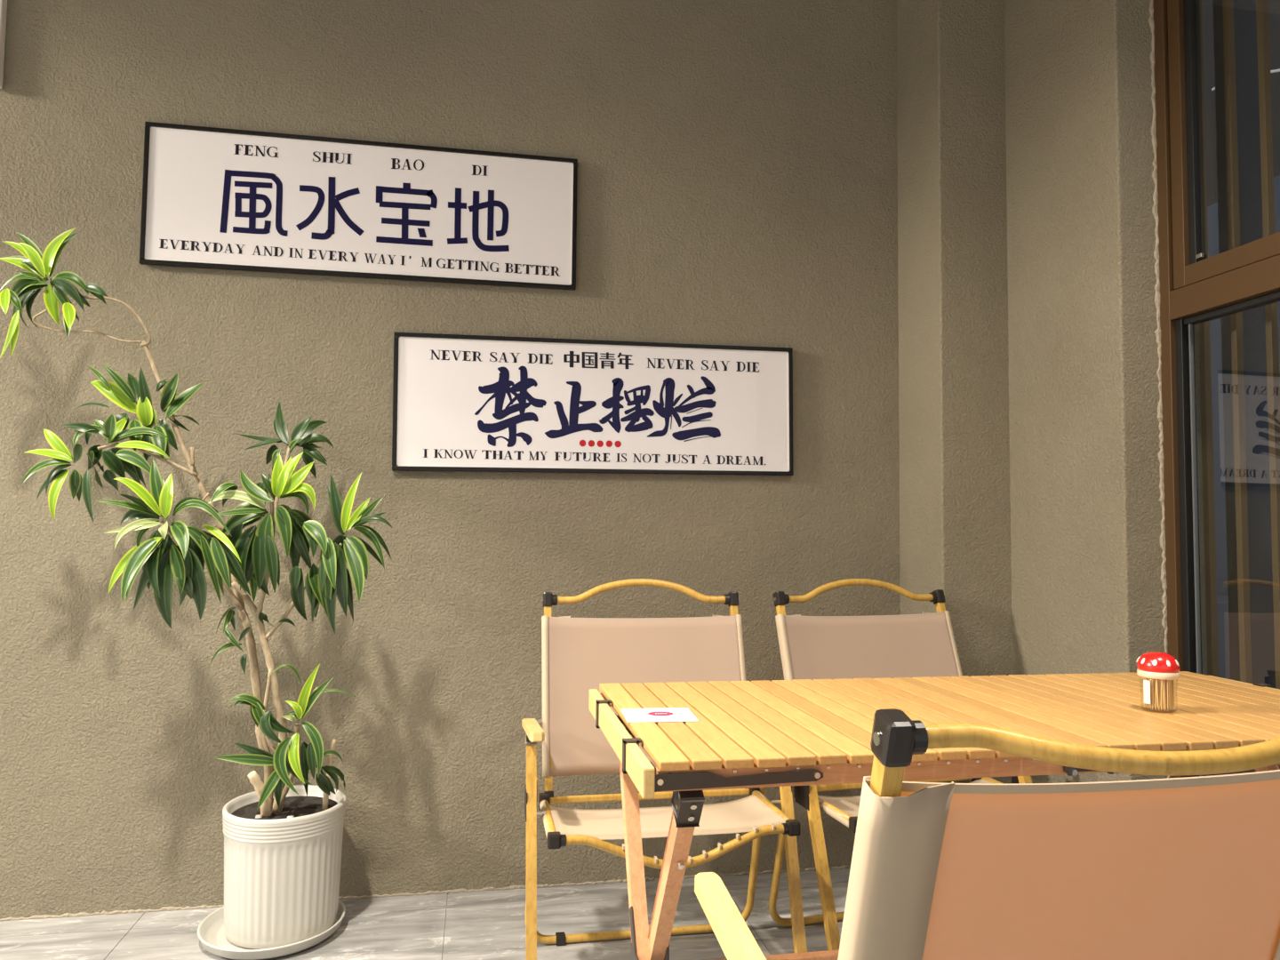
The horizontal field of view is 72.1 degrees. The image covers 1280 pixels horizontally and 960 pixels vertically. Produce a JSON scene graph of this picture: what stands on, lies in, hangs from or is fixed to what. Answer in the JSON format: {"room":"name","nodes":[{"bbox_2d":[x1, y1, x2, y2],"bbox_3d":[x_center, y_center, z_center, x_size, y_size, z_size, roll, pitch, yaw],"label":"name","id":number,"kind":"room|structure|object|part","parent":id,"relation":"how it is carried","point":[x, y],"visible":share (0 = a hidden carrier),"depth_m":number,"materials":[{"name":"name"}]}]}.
{"room":"cafe seating area","nodes":[
{"label":"cafe seating area","id":0,"kind":"room"},
{"bbox_2d":[0,867,850,959],"bbox_3d":[-1.952,1.009,-0.839,8.900,0.050,6.164,1,-3,-10],"label":"floor","id":1,"kind":"structure","parent":0,"point":[490,924],"depth_m":2.30,"materials":[{"name":"grey tile"}]},
{"bbox_2d":[0,227,391,949],"bbox_3d":[-1.118,0.262,2.249,0.958,1.777,0.385,1,-3,-10],"label":"potted plant","id":2,"kind":"object","parent":1,"relation":"on","point":[283,844],"visible":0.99,"depth_m":2.19,"materials":[{"name":"green plant"}]},
{"bbox_3d":[-0.926,0.997,2.289,0.301,0.317,0.301,1,-3,-10],"label":"pot","id":3,"kind":"part","parent":2,"relation":"part of","materials":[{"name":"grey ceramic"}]},
{"bbox_2d":[197,899,345,959],"bbox_3d":[-0.946,1.148,2.271,0.354,0.036,0.354,1,-3,-10],"label":"saucer","id":4,"kind":"object","parent":1,"relation":"on","point":[211,932],"visible":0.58,"depth_m":2.17,"materials":[{"name":"grey ceramic"}]},
{"bbox_2d":[521,578,807,959],"bbox_3d":[0.039,0.713,2.103,0.630,0.923,0.464,1,-3,-10],"label":"folding chair","id":5,"kind":"object","parent":1,"relation":"on","point":[579,655],"visible":0.78,"depth_m":2.19,"materials":[{"name":"beige fabric"}]},
{"bbox_3d":[-0.260,0.735,2.005,0.002,0.063,0.070,1,-3,-10],"label":"joint plate","id":6,"kind":"part","parent":5,"relation":"part of","materials":[{"name":"black plastic"}]},
{"bbox_3d":[-0.239,0.872,1.932,0.022,0.571,0.192,1,-3,-10],"label":"leg","id":7,"kind":"part","parent":5,"relation":"part of","materials":[{"name":"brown wood"}]},
{"bbox_3d":[-0.247,0.576,2.033,0.033,0.056,0.319,1,-3,-10],"label":"armrest","id":8,"kind":"part","parent":5,"relation":"part of","materials":[{"name":"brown wood"}]},
{"bbox_3d":[-0.230,0.540,2.204,0.018,0.454,0.155,1,-3,-10],"label":"post","id":9,"kind":"part","parent":5,"relation":"part of","materials":[{"name":"brown wood"}]},
{"bbox_3d":[-0.205,0.762,1.976,0.019,0.027,0.276,1,-3,-10],"label":"seat rod","id":10,"kind":"part","parent":5,"relation":"part of","materials":[{"name":"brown wood"}]},
{"bbox_3d":[0.262,0.551,2.294,0.018,0.454,0.155,1,-3,-10],"label":"post","id":11,"kind":"part","parent":5,"relation":"part of","materials":[{"name":"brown wood"}]},
{"bbox_3d":[0.310,0.773,2.070,0.019,0.027,0.276,1,-3,-10],"label":"seat rod","id":12,"kind":"part","parent":5,"relation":"part of","materials":[{"name":"brown wood"}]},
{"bbox_3d":[0.353,0.884,2.041,0.022,0.571,0.192,1,-3,-10],"label":"leg","id":13,"kind":"part","parent":5,"relation":"part of","materials":[{"name":"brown wood"}]},
{"bbox_2d":[768,578,1032,950],"bbox_3d":[0.675,0.728,2.236,0.630,0.922,0.483,2,-3,-16],"label":"folding chair","id":14,"kind":"object","parent":1,"relation":"on","point":[921,644],"visible":0.39,"depth_m":2.39,"materials":[{"name":"beige fabric"}]},
{"bbox_3d":[0.400,0.553,2.303,0.018,0.455,0.179,2,-3,-16],"label":"post","id":15,"kind":"part","parent":14,"relation":"part of","materials":[{"name":"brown wood"}]},
{"bbox_3d":[0.388,0.748,2.105,0.002,0.063,0.070,2,-3,-16],"label":"joint plate","id":16,"kind":"part","parent":14,"relation":"part of","materials":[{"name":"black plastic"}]},
{"bbox_3d":[0.418,0.884,2.026,0.022,0.572,0.231,2,-3,-16],"label":"leg","id":17,"kind":"part","parent":14,"relation":"part of","materials":[{"name":"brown wood"}]},
{"bbox_3d":[0.443,0.775,2.092,0.019,0.027,0.276,2,-3,-16],"label":"seat rod","id":18,"kind":"part","parent":14,"relation":"part of","materials":[{"name":"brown wood"}]},
{"bbox_3d":[0.880,0.566,2.442,0.018,0.455,0.179,2,-3,-16],"label":"post","id":19,"kind":"part","parent":14,"relation":"part of","materials":[{"name":"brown wood"}]},
{"bbox_3d":[0.946,0.789,2.237,0.019,0.027,0.276,2,-3,-16],"label":"seat rod","id":20,"kind":"part","parent":14,"relation":"part of","materials":[{"name":"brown wood"}]},
{"bbox_3d":[0.987,0.764,2.277,0.002,0.063,0.070,2,-3,-16],"label":"joint plate","id":21,"kind":"part","parent":14,"relation":"part of","materials":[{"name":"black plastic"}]},
{"bbox_3d":[0.996,0.900,2.193,0.022,0.572,0.231,2,-3,-16],"label":"leg","id":22,"kind":"part","parent":14,"relation":"part of","materials":[{"name":"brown wood"}]},
{"bbox_2d":[588,671,1279,959],"bbox_3d":[0.634,0.778,1.558,1.408,0.749,0.615,1,-3,-10],"label":"table","id":23,"kind":"object","parent":1,"relation":"on","point":[764,733],"visible":0.82,"depth_m":1.43,"materials":[{"name":"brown wood"}]},
{"bbox_3d":[0.004,0.778,1.387,0.024,0.713,0.430,1,-3,-10],"label":"leg","id":24,"kind":"part","parent":23,"relation":"part of","materials":[{"name":"brown wood"}]},
{"bbox_2d":[621,707,698,722],"bbox_3d":[0.031,0.390,1.462,0.116,0.002,0.104,1,-3,-7],"label":"table card","id":25,"kind":"object","parent":23,"relation":"on","point":[672,714],"visible":1,"depth_m":1.46,"materials":[{"name":"white paper"}]},
{"bbox_2d":[630,710,689,718],"bbox_3d":[0.034,0.390,1.464,0.101,0.001,0.057,1,-3,-7],"label":"print","id":26,"kind":"object","parent":25,"relation":"on","point":[634,714],"depth_m":1.46,"materials":[{"name":"grey"}]},
{"bbox_2d":[648,711,672,715],"bbox_3d":[0.034,0.390,1.469,0.043,0.001,0.034,1,-3,-10],"label":"print","id":27,"kind":"object","parent":25,"relation":"on","point":[650,713],"depth_m":1.47,"materials":[{"name":"red"}]},
{"bbox_3d":[0.021,0.780,1.414,0.024,0.715,0.511,1,-3,-10],"label":"leg","id":28,"kind":"part","parent":23,"relation":"part of","materials":[{"name":"brown wood"}]},
{"bbox_3d":[0.685,0.417,1.306,1.349,0.028,0.020,1,-3,-10],"label":"rail","id":29,"kind":"part","parent":23,"relation":"part of","materials":[{"name":"brown wood"}]},
{"bbox_2d":[1136,651,1179,713],"bbox_3d":[0.912,0.354,1.549,0.066,0.102,0.066,1,-3,-10],"label":"jar","id":30,"kind":"object","parent":23,"relation":"on","point":[1154,665],"visible":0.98,"depth_m":1.53,"materials":[{"name":"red plastic"}]},
{"bbox_2d":[1149,678,1151,708],"bbox_3d":[0.892,0.370,1.538,0.002,0.060,0.002,1,-2,-10],"label":"toothpick","id":31,"kind":"object","parent":30,"relation":"in","point":[1150,678],"visible":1,"depth_m":1.54,"materials":[{"name":"brown wood"}]},
{"bbox_2d":[1152,679,1153,709],"bbox_3d":[0.894,0.370,1.535,0.002,0.060,0.002,1,-3,-10],"label":"toothpick","id":32,"kind":"object","parent":30,"relation":"in","point":[1152,679],"visible":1,"depth_m":1.53,"materials":[{"name":"brown wood"}]},
{"bbox_2d":[1153,679,1156,709],"bbox_3d":[0.899,0.370,1.536,0.002,0.060,0.002,1,-4,-10],"label":"toothpick","id":33,"kind":"object","parent":30,"relation":"in","point":[1154,679],"visible":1,"depth_m":1.54,"materials":[{"name":"brown wood"}]},
{"bbox_2d":[1154,679,1156,708],"bbox_3d":[0.898,0.370,1.531,0.004,0.060,0.002,-2,-4,44],"label":"toothpick","id":34,"kind":"object","parent":30,"relation":"in","point":[1156,679],"visible":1,"depth_m":1.53,"materials":[{"name":"brown wood"}]},
{"bbox_2d":[1156,679,1159,710],"bbox_3d":[0.900,0.370,1.530,0.003,0.060,0.002,1,-4,-10],"label":"toothpick","id":35,"kind":"object","parent":30,"relation":"in","point":[1156,679],"visible":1,"depth_m":1.53,"materials":[{"name":"brown wood"}]},
{"bbox_2d":[1159,679,1159,710],"bbox_3d":[0.905,0.370,1.532,0.003,0.060,0.002,2,-3,-10],"label":"toothpick","id":36,"kind":"object","parent":30,"relation":"in","point":[1159,679],"visible":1,"depth_m":1.53,"materials":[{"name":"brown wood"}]},
{"bbox_2d":[1160,680,1161,710],"bbox_3d":[0.905,0.369,1.527,0.003,0.060,0.002,2,-3,-10],"label":"toothpick","id":37,"kind":"object","parent":30,"relation":"in","point":[1161,680],"visible":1,"depth_m":1.53,"materials":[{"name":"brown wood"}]},
{"bbox_2d":[1161,680,1165,709],"bbox_3d":[0.907,0.369,1.526,0.004,0.060,0.002,0,-3,10],"label":"toothpick","id":38,"kind":"object","parent":30,"relation":"in","point":[1162,680],"visible":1,"depth_m":1.53,"materials":[{"name":"brown wood"}]},
{"bbox_2d":[1163,680,1166,710],"bbox_3d":[0.913,0.370,1.530,0.003,0.060,0.002,0,-3,-10],"label":"toothpick","id":39,"kind":"object","parent":30,"relation":"in","point":[1164,680],"visible":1,"depth_m":1.53,"materials":[{"name":"brown wood"}]},
{"bbox_2d":[1166,680,1167,706],"bbox_3d":[0.923,0.370,1.541,0.003,0.060,0.002,2,-4,-10],"label":"toothpick","id":40,"kind":"object","parent":30,"relation":"in","point":[1166,680],"visible":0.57,"depth_m":1.54,"materials":[{"name":"brown wood"}]},
{"bbox_2d":[1167,680,1167,710],"bbox_3d":[0.915,0.369,1.526,0.002,0.060,0.002,2,-3,-10],"label":"toothpick","id":41,"kind":"object","parent":30,"relation":"in","point":[1167,680],"visible":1,"depth_m":1.52,"materials":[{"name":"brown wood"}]},
{"bbox_2d":[1168,680,1170,710],"bbox_3d":[0.918,0.370,1.526,0.003,0.060,0.002,1,-3,-10],"label":"toothpick","id":42,"kind":"object","parent":30,"relation":"in","point":[1168,680],"visible":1,"depth_m":1.53,"materials":[{"name":"brown wood"}]},
{"bbox_2d":[1170,680,1172,710],"bbox_3d":[0.923,0.370,1.528,0.003,0.060,0.002,0,-3,-10],"label":"toothpick","id":43,"kind":"object","parent":30,"relation":"in","point":[1171,680],"visible":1,"depth_m":1.53,"materials":[{"name":"brown wood"}]},
{"bbox_2d":[1172,680,1174,710],"bbox_3d":[0.929,0.370,1.532,0.003,0.060,0.002,2,-4,-10],"label":"toothpick","id":44,"kind":"object","parent":30,"relation":"in","point":[1172,680],"visible":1,"depth_m":1.53,"materials":[{"name":"brown wood"}]},
{"bbox_3d":[1.278,0.805,1.621,0.024,0.713,0.430,1,-3,-10],"label":"leg","id":45,"kind":"part","parent":23,"relation":"part of","materials":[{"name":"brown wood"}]},
{"bbox_2d":[694,708,1279,959],"bbox_3d":[0.416,0.660,0.948,0.643,0.908,0.502,1,-3,-11],"label":"folding chair","id":46,"kind":"object","parent":1,"relation":"on","point":[1188,868],"visible":1,"depth_m":0.79,"materials":[{"name":"beige fabric"}]},
{"bbox_3d":[0.112,0.507,0.936,0.034,0.057,0.325,1,-3,-11],"label":"armrest","id":47,"kind":"part","parent":46,"relation":"part of","materials":[{"name":"yellow wood"}]},
{"bbox_3d":[0.192,0.454,0.786,0.019,0.463,0.158,1,-3,-11],"label":"post","id":48,"kind":"part","parent":46,"relation":"part of","materials":[{"name":"yellow wood"}]},
{"bbox_2d":[0,0,900,919],"bbox_3d":[-2.780,-0.305,2.273,8.338,3.000,0.150,1,-3,-10],"label":"wall","id":49,"kind":"structure","parent":0,"point":[737,185],"depth_m":2.57,"materials":[{"name":"grey paint"}]},
{"bbox_2d":[0,0,7,88],"bbox_3d":[-1.778,-1.433,2.426,0.058,0.710,0.030,1,-3,-10],"label":"trim","id":50,"kind":"structure","parent":49,"relation":"attached to","point":[3,3],"depth_m":2.42,"materials":[{"name":"white paint"}]},
{"bbox_2d":[139,121,577,290],"bbox_3d":[-0.794,-0.792,2.577,1.220,0.405,0.016,1,-3,-10],"label":"wall sign","id":51,"kind":"object","parent":49,"relation":"attached to","point":[213,197],"visible":1,"depth_m":2.57,"materials":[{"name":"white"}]},
{"bbox_2d":[0,864,850,920],"bbox_3d":[-0.962,1.171,2.449,3.638,0.010,0.008,1,-3,-10],"label":"baseboard","id":52,"kind":"structure","parent":49,"relation":"attached to","point":[462,890],"depth_m":2.50,"materials":[{"name":"beige paint"}]},
{"bbox_2d":[392,331,793,475],"bbox_3d":[-0.118,-0.223,2.671,1.220,0.405,0.016,1,-3,-10],"label":"wall sign","id":53,"kind":"object","parent":49,"relation":"attached to","point":[461,403],"visible":1,"depth_m":2.66,"materials":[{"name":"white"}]},
{"bbox_2d":[896,0,1209,783],"bbox_3d":[1.138,-0.248,2.545,0.468,3.000,0.747,1,-3,-10],"label":"wall","id":54,"kind":"structure","parent":0,"point":[1029,396],"depth_m":2.53,"materials":[{"name":"grey paint"}]},
{"bbox_2d":[1148,0,1170,778],"bbox_3d":[1.292,-0.290,2.192,0.015,2.950,0.006,1,-3,-10],"label":"trim","id":55,"kind":"structure","parent":54,"relation":"attached to","point":[1157,332],"depth_m":2.20,"materials":[{"name":"beige paint"}]},
{"bbox_2d":[1199,0,1207,258],"bbox_3d":[1.440,-0.892,2.232,0.024,0.671,0.007,1,-3,-10],"label":"slat","id":56,"kind":"object","parent":54,"relation":"in","point":[1200,1],"depth_m":2.25,"materials":[{"name":"brown wood"}]},
{"bbox_2d":[1199,320,1218,677],"bbox_3d":[1.428,0.044,2.194,0.024,0.881,0.034,1,-3,-10],"label":"slat","id":57,"kind":"object","parent":54,"relation":"in","point":[1204,340],"depth_m":2.20,"materials":[{"name":"brown metal"}]},
{"bbox_2d":[1152,0,1279,777],"bbox_3d":[1.492,-0.345,1.324,0.064,2.928,1.785,1,-3,-10],"label":"window","id":58,"kind":"structure","parent":54,"relation":"in","point":[1195,289],"depth_m":2.14,"materials":[{"name":"brown wood"}]},
{"bbox_3d":[1.349,-1.085,2.190,0.048,1.234,0.036,1,-3,-10],"label":"sash frame","id":59,"kind":"part","parent":58,"relation":"part of","materials":[{"name":"brown wood"}]},
{"bbox_3d":[1.496,-0.538,1.323,0.048,0.048,1.662,1,-3,-10],"label":"sash rail","id":60,"kind":"part","parent":58,"relation":"part of","materials":[{"name":"brown wood"}]},
{"bbox_2d":[1222,0,1239,250],"bbox_3d":[1.455,-0.875,2.151,0.024,0.629,0.033,1,-3,-10],"label":"slat","id":61,"kind":"object","parent":54,"relation":"in","point":[1228,5],"depth_m":2.16,"materials":[{"name":"brown wood"}]},
{"bbox_2d":[1230,312,1252,683],"bbox_3d":[1.445,0.038,2.100,0.024,0.881,0.033,1,-3,-10],"label":"slat","id":62,"kind":"object","parent":54,"relation":"in","point":[1236,319],"depth_m":2.11,"materials":[{"name":"brown wood"}]},
{"bbox_2d":[1256,0,1275,237],"bbox_3d":[1.472,-0.851,2.056,0.024,0.571,0.032,1,-3,-10],"label":"slat","id":63,"kind":"object","parent":54,"relation":"in","point":[1261,5],"depth_m":2.06,"materials":[{"name":"brown wood"}]},
{"bbox_2d":[1264,302,1279,689],"bbox_3d":[1.462,0.033,2.007,0.024,0.880,0.032,1,-3,-10],"label":"slat","id":64,"kind":"object","parent":54,"relation":"in","point":[1273,382],"depth_m":2.02,"materials":[{"name":"brown wood"}]},
{"label":"outside","id":65,"kind":"structure","parent":0,"visible":0},
{"bbox_3d":[3.787,1.371,3.679,5.170,0.050,10.000,1,-3,-10],"label":"ground","id":66,"kind":"structure","parent":65,"visible":0},
{"bbox_2d":[1216,594,1232,775],"bbox_3d":[2.593,0.868,3.232,0.300,0.780,1.700,1,-3,-10],"label":"post","id":67,"kind":"object","parent":66,"relation":"on","point":[1222,601],"visible":0.02,"depth_m":3.59,"materials":[{"name":"grey"}]},
{"bbox_2d":[1201,0,1279,207],"bbox_3d":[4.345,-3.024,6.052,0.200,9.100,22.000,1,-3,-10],"label":"wooden slat","id":68,"kind":"structure","parent":66,"relation":"on","point":[1274,5],"depth_m":6.40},
{"bbox_2d":[1207,175,1279,595],"bbox_3d":[2.824,-0.004,3.626,0.060,2.670,1.700,1,-3,-10],"label":"wooden slat","id":69,"kind":"object","parent":66,"relation":"on","point":[1212,221],"visible":0.02,"depth_m":4.12,"materials":[{"name":"grey"}]},
{"bbox_2d":[1212,0,1278,774],"bbox_3d":[1.661,-0.474,2.424,0.080,3.450,0.070,1,-3,-10],"label":"post","id":70,"kind":"object","parent":66,"relation":"on","point":[1257,447],"visible":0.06,"depth_m":2.40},
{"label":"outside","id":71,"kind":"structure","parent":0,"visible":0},
{"bbox_2d":[1211,68,1279,90],"bbox_3d":[2.687,-1.717,3.295,0.012,0.147,1.321,1,-3,-10],"label":"cable","id":72,"kind":"object","parent":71,"point":[1274,70],"visible":0.2,"depth_m":3.64,"materials":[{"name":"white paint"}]}
]}

